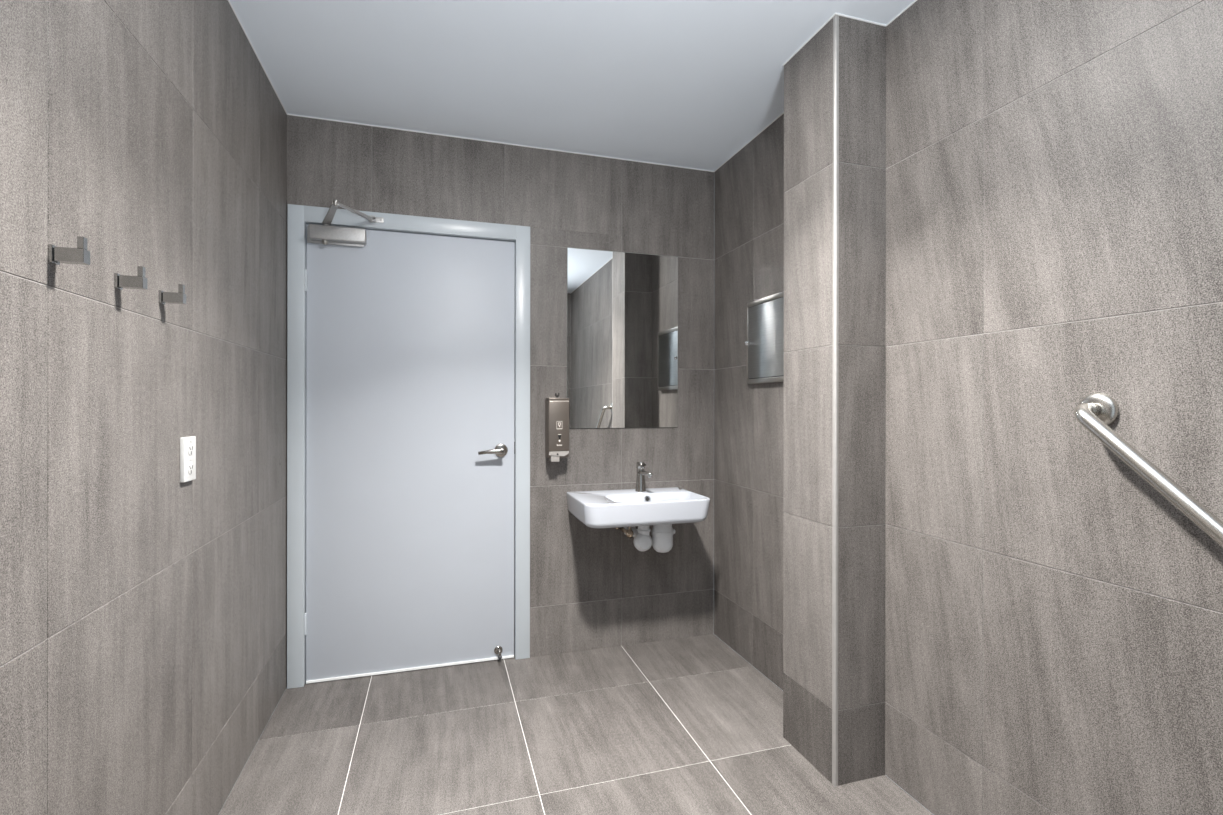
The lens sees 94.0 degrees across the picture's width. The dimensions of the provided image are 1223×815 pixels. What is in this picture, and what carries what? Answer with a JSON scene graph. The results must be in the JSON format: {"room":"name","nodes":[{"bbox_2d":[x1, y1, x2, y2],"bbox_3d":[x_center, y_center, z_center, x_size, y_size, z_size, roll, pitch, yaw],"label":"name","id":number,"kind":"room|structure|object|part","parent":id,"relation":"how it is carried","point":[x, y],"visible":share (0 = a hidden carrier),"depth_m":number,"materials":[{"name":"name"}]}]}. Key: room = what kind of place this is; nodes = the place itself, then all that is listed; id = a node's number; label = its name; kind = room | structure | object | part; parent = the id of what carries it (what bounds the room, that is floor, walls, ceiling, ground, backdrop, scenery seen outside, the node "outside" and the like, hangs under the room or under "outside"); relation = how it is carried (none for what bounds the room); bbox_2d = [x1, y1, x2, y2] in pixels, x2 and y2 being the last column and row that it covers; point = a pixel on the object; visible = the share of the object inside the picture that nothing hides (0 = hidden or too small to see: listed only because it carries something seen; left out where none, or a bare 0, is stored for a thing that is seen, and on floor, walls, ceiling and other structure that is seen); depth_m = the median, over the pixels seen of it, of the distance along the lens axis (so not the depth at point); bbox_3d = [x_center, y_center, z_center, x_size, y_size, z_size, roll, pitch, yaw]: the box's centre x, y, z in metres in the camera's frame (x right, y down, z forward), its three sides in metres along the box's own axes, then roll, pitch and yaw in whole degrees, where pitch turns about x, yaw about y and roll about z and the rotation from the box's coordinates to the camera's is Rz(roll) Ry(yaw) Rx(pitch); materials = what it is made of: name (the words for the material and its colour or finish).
{"room":"public restroom","nodes":[
{"label":"public restroom","id":0,"kind":"room"},
{"bbox_2d":[0,0,286,814],"bbox_3d":[-0.976,-0.024,0.858,0.100,2.520,3.610,0,0,-17],"label":"wall","id":1,"kind":"structure","parent":0,"point":[143,610],"depth_m":1.25,"materials":[{"name":"tile"}]},
{"bbox_2d":[48,236,89,264],"bbox_3d":[-0.937,-0.270,0.987,0.049,0.048,0.022,0,0,-17],"label":"coat hook","id":2,"kind":"object","parent":1,"relation":"attached to","point":[80,255],"visible":1,"depth_m":0.98,"materials":[{"name":"metal"}]},
{"bbox_3d":[-0.958,-0.261,0.980,0.005,0.030,0.021,0,0,-17],"label":"wall plate","id":3,"kind":"part","parent":2,"relation":"part of","materials":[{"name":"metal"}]},
{"bbox_3d":[-0.933,-0.261,0.988,0.041,0.024,0.020,0,0,-17],"label":"arm","id":4,"kind":"part","parent":2,"relation":"part of","materials":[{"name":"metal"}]},
{"bbox_2d":[114,266,146,289],"bbox_3d":[-0.997,-0.267,1.185,0.049,0.048,0.022,0,0,-17],"label":"coat hook","id":5,"kind":"object","parent":1,"relation":"attached to","point":[139,281],"visible":1,"depth_m":1.18,"materials":[{"name":"metal"}]},
{"bbox_3d":[-1.018,-0.259,1.178,0.005,0.030,0.021,0,0,-17],"label":"wall plate","id":6,"kind":"part","parent":5,"relation":"part of","materials":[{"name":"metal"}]},
{"bbox_3d":[-0.994,-0.258,1.186,0.041,0.024,0.020,0,0,-17],"label":"arm","id":7,"kind":"part","parent":5,"relation":"part of","materials":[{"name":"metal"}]},
{"bbox_2d":[159,284,185,304],"bbox_3d":[-1.054,-0.270,1.371,0.049,0.048,0.022,0,0,-17],"label":"coat hook","id":8,"kind":"object","parent":1,"relation":"attached to","point":[164,297],"visible":1,"depth_m":1.36,"materials":[{"name":"metal"}]},
{"bbox_3d":[-1.075,-0.261,1.364,0.005,0.030,0.021,0,0,-17],"label":"wall plate","id":9,"kind":"part","parent":8,"relation":"part of","materials":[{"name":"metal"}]},
{"bbox_3d":[-1.050,-0.261,1.372,0.041,0.024,0.020,0,0,-17],"label":"arm","id":10,"kind":"part","parent":8,"relation":"part of","materials":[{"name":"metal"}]},
{"bbox_2d":[180,436,195,482],"bbox_3d":[-1.113,0.137,1.501,0.014,0.116,0.073,0,0,-17],"label":"power outlet","id":11,"kind":"object","parent":1,"relation":"attached to","point":[187,444],"visible":1,"depth_m":1.48,"materials":[{"name":"white plastic"}]},
{"bbox_2d":[287,115,713,656],"bbox_3d":[-0.448,-0.023,2.854,2.075,2.520,0.100,0,0,-17],"label":"wall","id":12,"kind":"structure","parent":0,"point":[591,588],"depth_m":2.89,"materials":[{"name":"tile"}]},
{"bbox_2d":[287,200,529,688],"bbox_3d":[-0.887,0.175,2.577,1.066,2.124,0.373,0,0,-17],"label":"door","id":13,"kind":"structure","parent":12,"relation":"in","point":[408,336],"depth_m":2.66,"materials":[{"name":"paint"}]},
{"bbox_3d":[-1.200,-0.814,2.436,0.034,0.029,0.278,0,0,-34],"label":"arm","id":14,"kind":"part","parent":13,"relation":"part of","materials":[{"name":"silver metal"}]},
{"bbox_3d":[-1.122,-0.828,2.321,0.022,0.025,0.022,0,0,-17],"label":"elbow knob","id":15,"kind":"part","parent":13,"relation":"part of","materials":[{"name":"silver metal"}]},
{"bbox_3d":[-0.577,0.215,2.740,0.127,0.029,0.059,0,0,-17],"label":"lever","id":16,"kind":"part","parent":13,"relation":"part of","materials":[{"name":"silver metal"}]},
{"bbox_3d":[-0.539,0.214,2.786,0.066,0.066,0.012,0,0,-17],"label":"handle","id":17,"kind":"part","parent":13,"relation":"part of","materials":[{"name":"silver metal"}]},
{"bbox_2d":[545,393,568,461],"bbox_3d":[-0.267,0.099,2.804,0.102,0.334,0.100,0,0,-17],"label":"soap dispenser","id":18,"kind":"object","parent":12,"relation":"attached to","point":[556,409],"visible":1,"depth_m":2.76,"materials":[{"name":"silver metal"}]},
{"bbox_3d":[-0.266,-0.036,2.801,0.102,0.013,0.084,0,0,-17],"label":"hinged lid","id":19,"kind":"part","parent":18,"relation":"part of","materials":[{"name":"silver metal"}]},
{"bbox_2d":[567,248,677,428],"bbox_3d":[0.065,-0.344,2.955,0.603,0.909,0.006,0,0,-17],"label":"wall mirror","id":20,"kind":"object","parent":12,"relation":"attached to","point":[622,307],"visible":0.86,"depth_m":2.95,"materials":[{"name":"silver mirror"}]},
{"bbox_2d":[615,527,633,537],"bbox_3d":[0.066,0.589,2.846,0.045,0.091,0.215,0,0,-17],"label":"valve","id":21,"kind":"object","parent":12,"relation":"attached to","point":[629,533],"visible":0.59,"depth_m":2.76,"materials":[{"name":"gold metal"}]},
{"bbox_2d":[566,487,709,528],"bbox_3d":[0.126,0.486,2.765,0.614,0.114,0.405,0,0,-17],"label":"basin","id":22,"kind":"object","parent":12,"relation":"attached to","point":[601,509],"visible":1,"depth_m":2.61,"materials":[{"name":"white ceramic"}]},
{"bbox_2d":[635,462,651,491],"bbox_3d":[0.165,0.354,2.843,0.055,0.150,0.170,0,0,-17],"label":"tap","id":23,"kind":"object","parent":22,"relation":"on","point":[640,478],"visible":1,"depth_m":2.88,"materials":[{"name":"silver metal"}]},
{"bbox_3d":[0.152,0.296,2.885,0.042,0.034,0.069,0,0,-17],"label":"lever","id":24,"kind":"part","parent":23,"relation":"part of","materials":[{"name":"silver metal"}]},
{"bbox_3d":[0.170,0.333,2.826,0.037,0.028,0.135,0,0,-17],"label":"spout","id":25,"kind":"part","parent":23,"relation":"part of","materials":[{"name":"silver metal"}]},
{"bbox_2d":[624,524,674,552],"bbox_3d":[0.187,0.627,2.858,0.212,0.168,0.263,0,0,-17],"label":"trap","id":26,"kind":"object","parent":22,"relation":"attached to","point":[661,540],"visible":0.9,"depth_m":2.75,"materials":[{"name":"white plastic"}]},
{"bbox_2d":[230,0,914,170],"bbox_3d":[0.081,-1.332,1.127,2.275,0.100,3.710,0,0,-17],"label":"ceiling","id":27,"kind":"structure","parent":0,"point":[681,83],"depth_m":2.14,"materials":[{"name":"paint"}]},
{"bbox_2d":[219,634,932,814],"bbox_3d":[0.069,1.288,1.156,2.075,0.100,3.570,0,0,-17],"label":"floor","id":28,"kind":"structure","parent":0,"point":[687,725],"depth_m":2.06,"materials":[{"name":"tile"}]},
{"bbox_2d":[783,15,885,785],"bbox_3d":[0.783,-0.021,2.028,0.203,2.520,0.291,0,0,-17],"label":"pillar","id":29,"kind":"structure","parent":0,"point":[835,84],"depth_m":1.91,"materials":[{"name":"tile"}]},
{"bbox_3d":[0.734,-0.021,1.868,0.015,2.520,0.015,0,0,-17],"label":"corner trim","id":30,"kind":"part","parent":29,"relation":"part of","materials":[{"name":"metal"}]},
{"bbox_2d":[714,0,1222,814],"bbox_3d":[1.119,-0.021,1.445,0.100,2.520,3.510,0,0,-17],"label":"wall","id":31,"kind":"structure","parent":0,"point":[1054,621],"depth_m":1.45,"materials":[{"name":"tile"}]},
{"bbox_2d":[228,0,916,171],"bbox_3d":[0.081,-1.280,1.127,2.075,0.004,3.510,0,0,-17],"label":"trim","id":32,"kind":"structure","parent":31,"relation":"attached to","point":[912,3],"depth_m":2.54,"materials":[{"name":"white paint"}]},
{"bbox_2d":[745,291,783,383],"bbox_3d":[0.703,-0.303,2.541,0.056,0.387,0.406,0,0,-17],"label":"paper towel dispenser","id":33,"kind":"object","parent":31,"relation":"attached to","point":[764,343],"visible":0.73,"depth_m":2.58,"materials":[{"name":"grey metal"}]},
{"bbox_2d":[1074,393,1222,547],"bbox_3d":[1.242,0.224,0.714,0.091,0.512,1.282,0,0,-17],"label":"grab bar","id":34,"kind":"object","parent":31,"relation":"attached to","point":[1095,412],"visible":1,"depth_m":1.16,"materials":[{"name":"silver metal"}]}
]}

